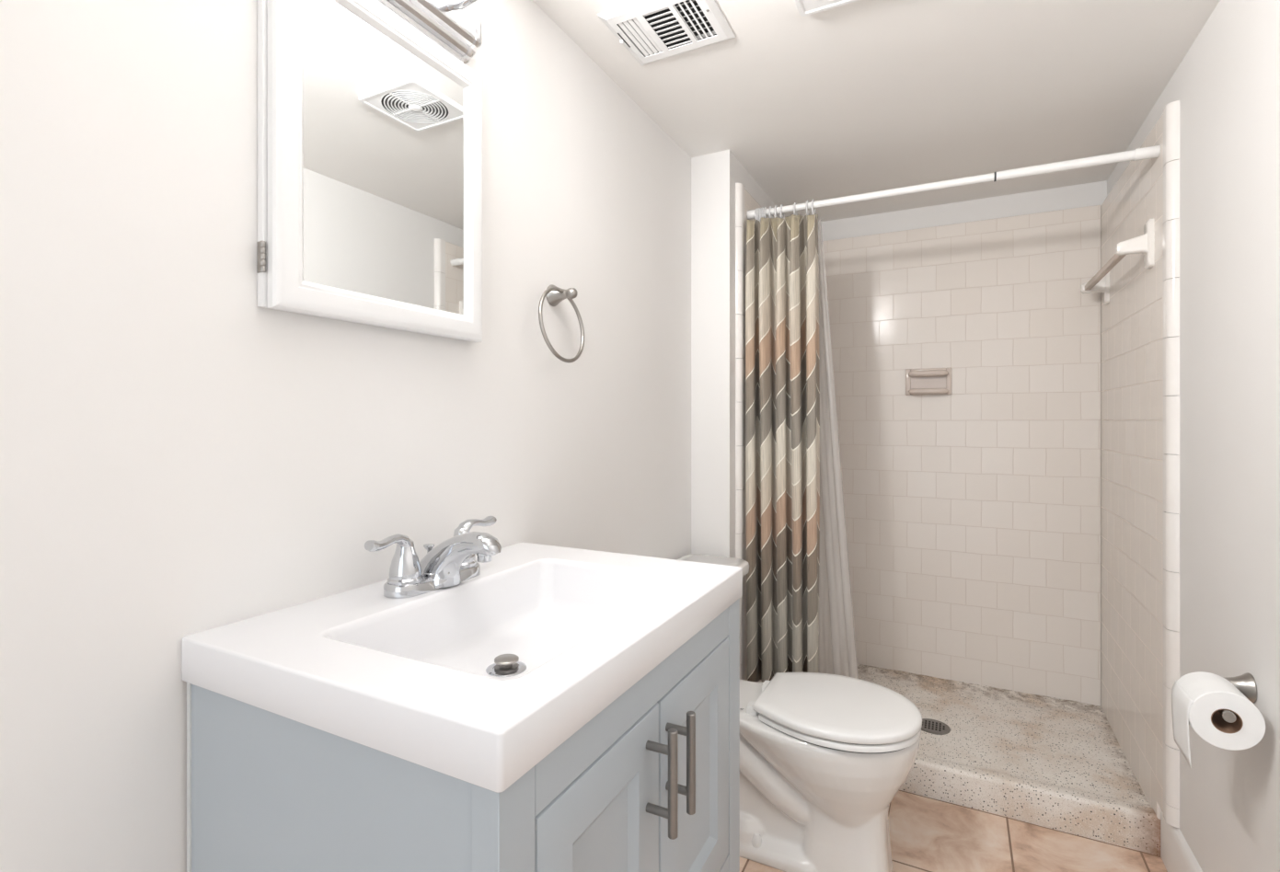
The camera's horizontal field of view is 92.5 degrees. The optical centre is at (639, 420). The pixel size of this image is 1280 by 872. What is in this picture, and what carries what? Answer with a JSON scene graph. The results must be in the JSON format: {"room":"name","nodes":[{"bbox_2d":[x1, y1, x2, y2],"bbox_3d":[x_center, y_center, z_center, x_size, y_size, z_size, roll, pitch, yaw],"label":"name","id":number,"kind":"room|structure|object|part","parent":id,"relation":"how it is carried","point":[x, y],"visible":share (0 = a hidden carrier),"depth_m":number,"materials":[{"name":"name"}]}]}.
{"room":"bathroom","nodes":[
{"label":"bathroom","id":0,"kind":"room"},
{"bbox_2d":[0,0,691,871],"bbox_3d":[-0.453,0.136,0.995,0.100,2.080,4.553,0,0,27],"label":"wall","id":1,"kind":"structure","parent":0,"point":[181,455],"depth_m":0.75,"materials":[{"name":"paint"}]},
{"bbox_2d":[257,0,482,342],"bbox_3d":[-0.393,-0.392,0.963,0.035,0.492,0.399,0,0,27],"label":"medicine cabinet","id":2,"kind":"object","parent":1,"relation":"attached to","point":[370,130],"visible":1,"depth_m":0.91,"materials":[{"name":"white paint"}]},
{"bbox_2d":[303,0,463,314],"bbox_3d":[-0.387,-0.392,0.963,0.004,0.412,0.310,0,0,27],"label":"mirror","id":3,"kind":"object","parent":2,"relation":"attached to","point":[384,113],"depth_m":0.94,"materials":[{"name":"silver mirror"}]},
{"bbox_2d":[377,0,482,64],"bbox_3d":[-0.379,-0.750,0.840,0.172,0.203,0.585,0,0,27],"label":"vanity light","id":4,"kind":"object","parent":1,"relation":"attached to","point":[450,24],"visible":0.94,"depth_m":1.04,"materials":[{"name":"silver metal"}]},
{"bbox_3d":[-0.281,-0.724,1.012,0.102,0.075,0.048,0,0,27],"label":"arm","id":5,"kind":"part","parent":4,"relation":"part of","materials":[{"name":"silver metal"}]},
{"bbox_2d":[538,284,584,362],"bbox_3d":[-0.180,-0.216,1.343,0.065,0.180,0.166,0,0,27],"label":"towel ring","id":6,"kind":"object","parent":1,"relation":"attached to","point":[554,294],"visible":1,"depth_m":1.35,"materials":[{"name":"silver metal"}]},
{"bbox_3d":[-0.151,-0.282,1.355,0.026,0.024,0.024,0,0,27],"label":"knob","id":7,"kind":"part","parent":6,"relation":"part of","materials":[{"name":"silver metal"}]},
{"bbox_2d":[691,149,785,558],"bbox_3d":[0.445,0.136,2.473,0.138,2.080,0.903,0,0,27],"label":"wall partition","id":8,"kind":"structure","parent":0,"point":[714,176],"depth_m":2.07,"materials":[{"name":"paint"}]},
{"bbox_2d":[735,183,744,680],"bbox_3d":[0.345,0.130,2.109,0.019,1.886,0.043,0,0,27],"label":"trim","id":9,"kind":"structure","parent":8,"relation":"attached to","point":[739,187],"depth_m":2.10,"materials":[{"name":"tile"}]},
{"bbox_2d":[742,188,767,682],"bbox_3d":[0.536,0.147,2.483,0.016,1.918,0.801,0,0,27],"label":"tiled wall","id":10,"kind":"structure","parent":8,"relation":"attached to","point":[750,203],"depth_m":2.14,"materials":[{"name":"white tile"}]},
{"bbox_2d":[532,0,1220,222],"bbox_3d":[0.175,-0.954,0.671,1.512,0.100,4.553,0,0,27],"label":"ceiling","id":11,"kind":"structure","parent":0,"point":[859,97],"depth_m":1.67,"materials":[{"name":"paint"}]},
{"bbox_2d":[597,0,735,65],"bbox_3d":[0.065,-0.896,1.401,0.248,0.016,0.217,0,0,27],"label":"ceiling vent","id":12,"kind":"object","parent":11,"relation":"in","point":[651,30],"visible":1,"depth_m":1.40,"materials":[{"name":"white metal"}]},
{"bbox_2d":[794,0,858,16],"bbox_3d":[0.402,-0.895,1.208,0.218,0.017,0.216,0,0,27],"label":"ceiling vent","id":13,"kind":"object","parent":11,"relation":"in","point":[805,7],"visible":1,"depth_m":1.31,"materials":[{"name":"white paint"}]},
{"bbox_2d":[739,790,1167,871],"bbox_3d":[0.014,1.226,0.360,1.512,0.100,5.253,0,0,27],"label":"floor","id":14,"kind":"structure","parent":0,"point":[928,835],"depth_m":1.70,"materials":[{"name":"tile"}]},
{"bbox_2d":[186,598,739,871],"bbox_3d":[-0.162,0.740,0.881,0.508,0.872,0.630,0,0,27],"label":"vanity cabinet","id":15,"kind":"object","parent":14,"relation":"on","point":[651,783],"visible":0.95,"depth_m":0.66,"materials":[{"name":"grey wood"}]},
{"bbox_2d":[181,541,742,793],"bbox_3d":[-0.180,0.300,0.891,0.479,0.092,0.638,0,0,27],"label":"countertop","id":16,"kind":"structure","parent":15,"relation":"on","point":[407,679],"depth_m":0.71,"materials":[{"name":"white ceramic"}]},
{"bbox_2d":[364,516,501,599],"bbox_3d":[-0.314,0.209,0.952,0.196,0.090,0.186,0,0,-20],"label":"faucet","id":17,"kind":"object","parent":16,"relation":"on","point":[453,561],"visible":1,"depth_m":0.90,"materials":[{"name":"silver metal"}]},
{"bbox_3d":[-0.357,0.180,0.876,0.024,0.033,0.081,0,0,22],"label":"handle lever","id":18,"kind":"part","parent":17,"relation":"part of","materials":[{"name":"silver metal"}]},
{"bbox_3d":[-0.337,0.219,0.977,0.017,0.046,0.017,0,0,27],"label":"lift rod","id":19,"kind":"part","parent":17,"relation":"part of","materials":[{"name":"silver metal"}]},
{"bbox_3d":[-0.320,0.245,0.955,0.056,0.018,0.176,0,0,27],"label":"plate","id":20,"kind":"part","parent":17,"relation":"part of","materials":[{"name":"silver metal"}]},
{"bbox_3d":[-0.277,0.209,0.933,0.157,0.085,0.060,0,0,27],"label":"spout","id":21,"kind":"part","parent":17,"relation":"part of","materials":[{"name":"silver metal"}]},
{"bbox_3d":[-0.277,0.180,1.031,0.024,0.033,0.081,0,0,33],"label":"handle lever","id":22,"kind":"part","parent":17,"relation":"part of","materials":[{"name":"silver metal"}]},
{"bbox_2d":[485,654,526,677],"bbox_3d":[-0.186,0.337,0.852,0.055,0.016,0.055,0,0,27],"label":"sink drain","id":23,"kind":"object","parent":16,"relation":"on","point":[504,665],"visible":1,"depth_m":0.84,"materials":[{"name":"silver metal"}]},
{"bbox_3d":[-0.186,0.340,0.852,0.033,0.010,0.033,0,0,27],"label":"stem","id":24,"kind":"part","parent":23,"relation":"part of","materials":[{"name":"metal"}]},
{"bbox_3d":[-0.042,0.537,0.666,0.019,0.360,0.255,0,0,27],"label":"door","id":25,"kind":"part","parent":15,"relation":"part of","materials":[{"name":"grey wood"}]},
{"bbox_3d":[0.018,0.330,0.787,0.022,0.050,0.527,0,0,27],"label":"rail","id":26,"kind":"part","parent":15,"relation":"part of","materials":[{"name":"grey wood"}]},
{"bbox_3d":[0.022,0.394,0.738,0.032,0.010,0.010,0,0,27],"label":"handle post","id":27,"kind":"part","parent":15,"relation":"part of","materials":[{"name":"metal"}]},
{"bbox_3d":[0.022,0.470,0.738,0.032,0.010,0.010,0,0,27],"label":"handle post","id":28,"kind":"part","parent":15,"relation":"part of","materials":[{"name":"metal"}]},
{"bbox_3d":[0.039,0.432,0.729,0.012,0.127,0.012,0,0,27],"label":"handle","id":29,"kind":"part","parent":15,"relation":"part of","materials":[{"name":"metal"}]},
{"bbox_3d":[0.048,0.397,0.788,0.032,0.010,0.010,0,0,27],"label":"handle post","id":30,"kind":"part","parent":15,"relation":"part of","materials":[{"name":"metal"}]},
{"bbox_3d":[0.048,0.473,0.788,0.032,0.010,0.010,0,0,27],"label":"handle post","id":31,"kind":"part","parent":15,"relation":"part of","materials":[{"name":"metal"}]},
{"bbox_3d":[0.065,0.435,0.780,0.012,0.127,0.012,0,0,27],"label":"handle","id":32,"kind":"part","parent":15,"relation":"part of","materials":[{"name":"metal"}]},
{"bbox_3d":[0.079,0.537,0.901,0.019,0.360,0.264,0,0,27],"label":"door","id":33,"kind":"part","parent":15,"relation":"part of","materials":[{"name":"grey wood"}]},
{"bbox_3d":[0.018,0.742,0.787,0.022,0.045,0.527,0,0,27],"label":"rail","id":34,"kind":"part","parent":15,"relation":"part of","materials":[{"name":"grey wood"}]},
{"bbox_2d":[676,554,922,871],"bbox_3d":[0.390,0.834,1.707,0.721,0.779,0.438,0,0,27],"label":"toilet","id":35,"kind":"object","parent":14,"relation":"on","point":[824,758],"visible":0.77,"depth_m":1.56,"materials":[{"name":"ceramic"}]},
{"bbox_3d":[0.168,0.462,1.822,0.221,0.034,0.438,0,0,27],"label":"tank lid","id":36,"kind":"part","parent":35,"relation":"part of","materials":[{"name":"ceramic"}]},
{"bbox_3d":[0.159,0.634,1.827,0.201,0.310,0.414,0,0,27],"label":"tank","id":37,"kind":"part","parent":35,"relation":"part of","materials":[{"name":"ceramic"}]},
{"bbox_3d":[0.530,0.756,1.631,0.402,0.024,0.360,0,0,27],"label":"lid","id":38,"kind":"part","parent":35,"relation":"part of","materials":[{"name":"plastic"}]},
{"bbox_3d":[0.536,0.779,1.627,0.383,0.017,0.354,0,0,27],"label":"seat","id":39,"kind":"part","parent":35,"relation":"part of","materials":[{"name":"plastic"}]},
{"bbox_2d":[818,657,1160,856],"bbox_3d":[1.065,1.121,2.244,1.174,0.110,0.740,0,0,27],"label":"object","id":40,"kind":"structure","parent":14,"relation":"on","point":[1052,763],"depth_m":1.94,"materials":[{"name":"stone"}]},
{"bbox_2d":[921,718,950,735],"bbox_3d":[1.040,1.085,2.175,0.112,0.005,0.112,0,0,27],"label":"shower drain","id":41,"kind":"object","parent":40,"relation":"on","point":[928,725],"visible":0.89,"depth_m":2.17,"materials":[{"name":"metal"}]},
{"bbox_2d":[818,180,1107,242],"bbox_3d":[1.196,0.136,2.650,1.312,2.080,0.100,0,0,27],"label":"wall","id":42,"kind":"structure","parent":0,"point":[1094,193],"depth_m":2.51,"materials":[{"name":"paint"}]},
{"bbox_2d":[818,205,1101,705],"bbox_3d":[1.228,0.147,2.567,1.138,1.918,0.018,0,0,27],"label":"tiled wall","id":43,"kind":"structure","parent":42,"relation":"attached to","point":[973,513],"depth_m":2.49,"materials":[{"name":"white tile"}]},
{"bbox_2d":[905,368,951,395],"bbox_3d":[1.197,-0.164,2.546,0.175,0.111,0.052,0,0,27],"label":"soap dish","id":44,"kind":"object","parent":43,"relation":"attached to","point":[929,381],"visible":1,"depth_m":2.55,"materials":[{"name":"ceramic"}]},
{"bbox_2d":[1107,0,1279,871],"bbox_3d":[0.802,0.136,0.347,0.100,2.080,4.553,0,0,27],"label":"wall","id":45,"kind":"structure","parent":0,"point":[1227,85],"depth_m":1.26,"materials":[{"name":"paint"}]},
{"bbox_2d":[1100,114,1170,819],"bbox_3d":[1.563,0.147,1.952,0.020,1.918,0.803,0,0,27],"label":"tiled wall","id":46,"kind":"structure","parent":45,"relation":"attached to","point":[1132,321],"depth_m":1.87,"materials":[{"name":"white tile"}]},
{"bbox_2d":[746,145,1160,219],"bbox_3d":[0.887,-0.726,1.905,1.138,0.034,0.031,0,0,27],"label":"shower curtain rod","id":47,"kind":"object","parent":46,"relation":"attached to","point":[1150,152],"visible":0.93,"depth_m":1.82,"materials":[{"name":"white metal"}]},
{"bbox_2d":[768,206,773,218],"bbox_3d":[0.455,-0.718,2.128,0.006,0.055,0.043,0,0,30],"label":"curtain ring","id":48,"kind":"object","parent":47,"relation":"hanging from","point":[770,207],"visible":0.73,"depth_m":2.11,"materials":[{"name":"white plastic"}]},
{"bbox_2d":[773,205,778,218],"bbox_3d":[0.472,-0.718,2.119,0.006,0.055,0.043,0,0,27],"label":"curtain ring","id":49,"kind":"object","parent":47,"relation":"hanging from","point":[776,206],"visible":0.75,"depth_m":2.10,"materials":[{"name":"white plastic"}]},
{"bbox_2d":[818,290,853,677],"bbox_3d":[0.611,0.160,2.144,0.309,1.720,0.083,0,0,27],"label":"liner","id":50,"kind":"object","parent":49,"relation":"hanging from","point":[825,397],"visible":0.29,"depth_m":2.13,"materials":[{"name":"white plastic"}]},
{"bbox_2d":[779,204,784,218],"bbox_3d":[0.490,-0.718,2.111,0.006,0.055,0.043,0,0,30],"label":"curtain ring","id":51,"kind":"object","parent":47,"relation":"hanging from","point":[781,205],"visible":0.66,"depth_m":2.10,"materials":[{"name":"white plastic"}]},
{"bbox_2d":[793,202,797,215],"bbox_3d":[0.530,-0.718,2.090,0.006,0.055,0.043,0,0,28],"label":"curtain ring","id":52,"kind":"object","parent":47,"relation":"hanging from","point":[794,202],"visible":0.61,"depth_m":2.07,"materials":[{"name":"white plastic"}]},
{"bbox_2d":[805,200,810,215],"bbox_3d":[0.567,-0.717,2.071,0.006,0.055,0.043,0,0,30],"label":"curtain ring","id":53,"kind":"object","parent":47,"relation":"hanging from","point":[807,201],"visible":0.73,"depth_m":2.06,"materials":[{"name":"white plastic"}]},
{"bbox_2d":[745,213,819,682],"bbox_3d":[0.484,0.102,2.083,0.249,1.605,0.105,0,0,13],"label":"shower curtain","id":54,"kind":"object","parent":53,"relation":"hanging from","point":[782,352],"visible":0.97,"depth_m":2.07,"materials":[{"name":"multicoloured fabric"}]},
{"bbox_2d":[810,199,815,214],"bbox_3d":[0.584,-0.717,2.062,0.007,0.055,0.043,0,0,29],"label":"curtain ring","id":55,"kind":"object","parent":47,"relation":"hanging from","point":[812,201],"visible":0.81,"depth_m":2.05,"materials":[{"name":"white plastic"}]},
{"bbox_2d":[1080,218,1153,304],"bbox_3d":[1.514,-0.488,1.965,0.082,0.139,0.597,0,0,27],"label":"towel bar","id":56,"kind":"object","parent":46,"relation":"attached to","point":[1100,282],"visible":1,"depth_m":1.72,"materials":[{"name":"white ceramic"}]},
{"bbox_3d":[1.640,-0.485,2.209,0.082,0.132,0.048,0,0,27],"label":"post","id":57,"kind":"part","parent":56,"relation":"part of","materials":[{"name":"white ceramic"}]},
{"bbox_3d":[1.388,-0.492,1.721,0.082,0.132,0.048,0,0,27],"label":"post","id":58,"kind":"part","parent":56,"relation":"part of","materials":[{"name":"white ceramic"}]},
{"bbox_2d":[1163,100,1179,829],"bbox_3d":[1.368,0.111,1.578,0.024,1.848,0.045,0,0,27],"label":"trim","id":59,"kind":"structure","parent":45,"relation":"attached to","point":[1171,110],"depth_m":1.56,"materials":[{"name":"tile"}]},
{"bbox_2d":[1160,810,1202,871],"bbox_3d":[0.582,1.106,0.044,0.014,0.140,3.612,0,0,27],"label":"baseboard","id":60,"kind":"structure","parent":45,"relation":"attached to","point":[1176,855],"depth_m":1.55,"materials":[{"name":"paint"}]},
{"bbox_2d":[1217,672,1256,723],"bbox_3d":[1.114,0.513,1.151,0.083,0.055,0.154,0,0,27],"label":"toilet paper holder","id":61,"kind":"object","parent":45,"relation":"attached to","point":[1246,684],"visible":0.6,"depth_m":1.16,"materials":[{"name":"silver metal"}]},
{"bbox_2d":[1171,671,1265,768],"bbox_3d":[1.083,0.566,1.152,0.106,0.150,0.101,0,0,27],"label":"toilet paper roll","id":62,"kind":"object","parent":61,"relation":"hanging from","point":[1197,697],"visible":0.98,"depth_m":1.12,"materials":[{"name":"paper"}]},
{"bbox_3d":[1.085,0.523,1.156,0.016,0.031,0.127,0,0,27],"label":"arm","id":63,"kind":"part","parent":61,"relation":"part of","materials":[{"name":"silver metal"}]}
]}

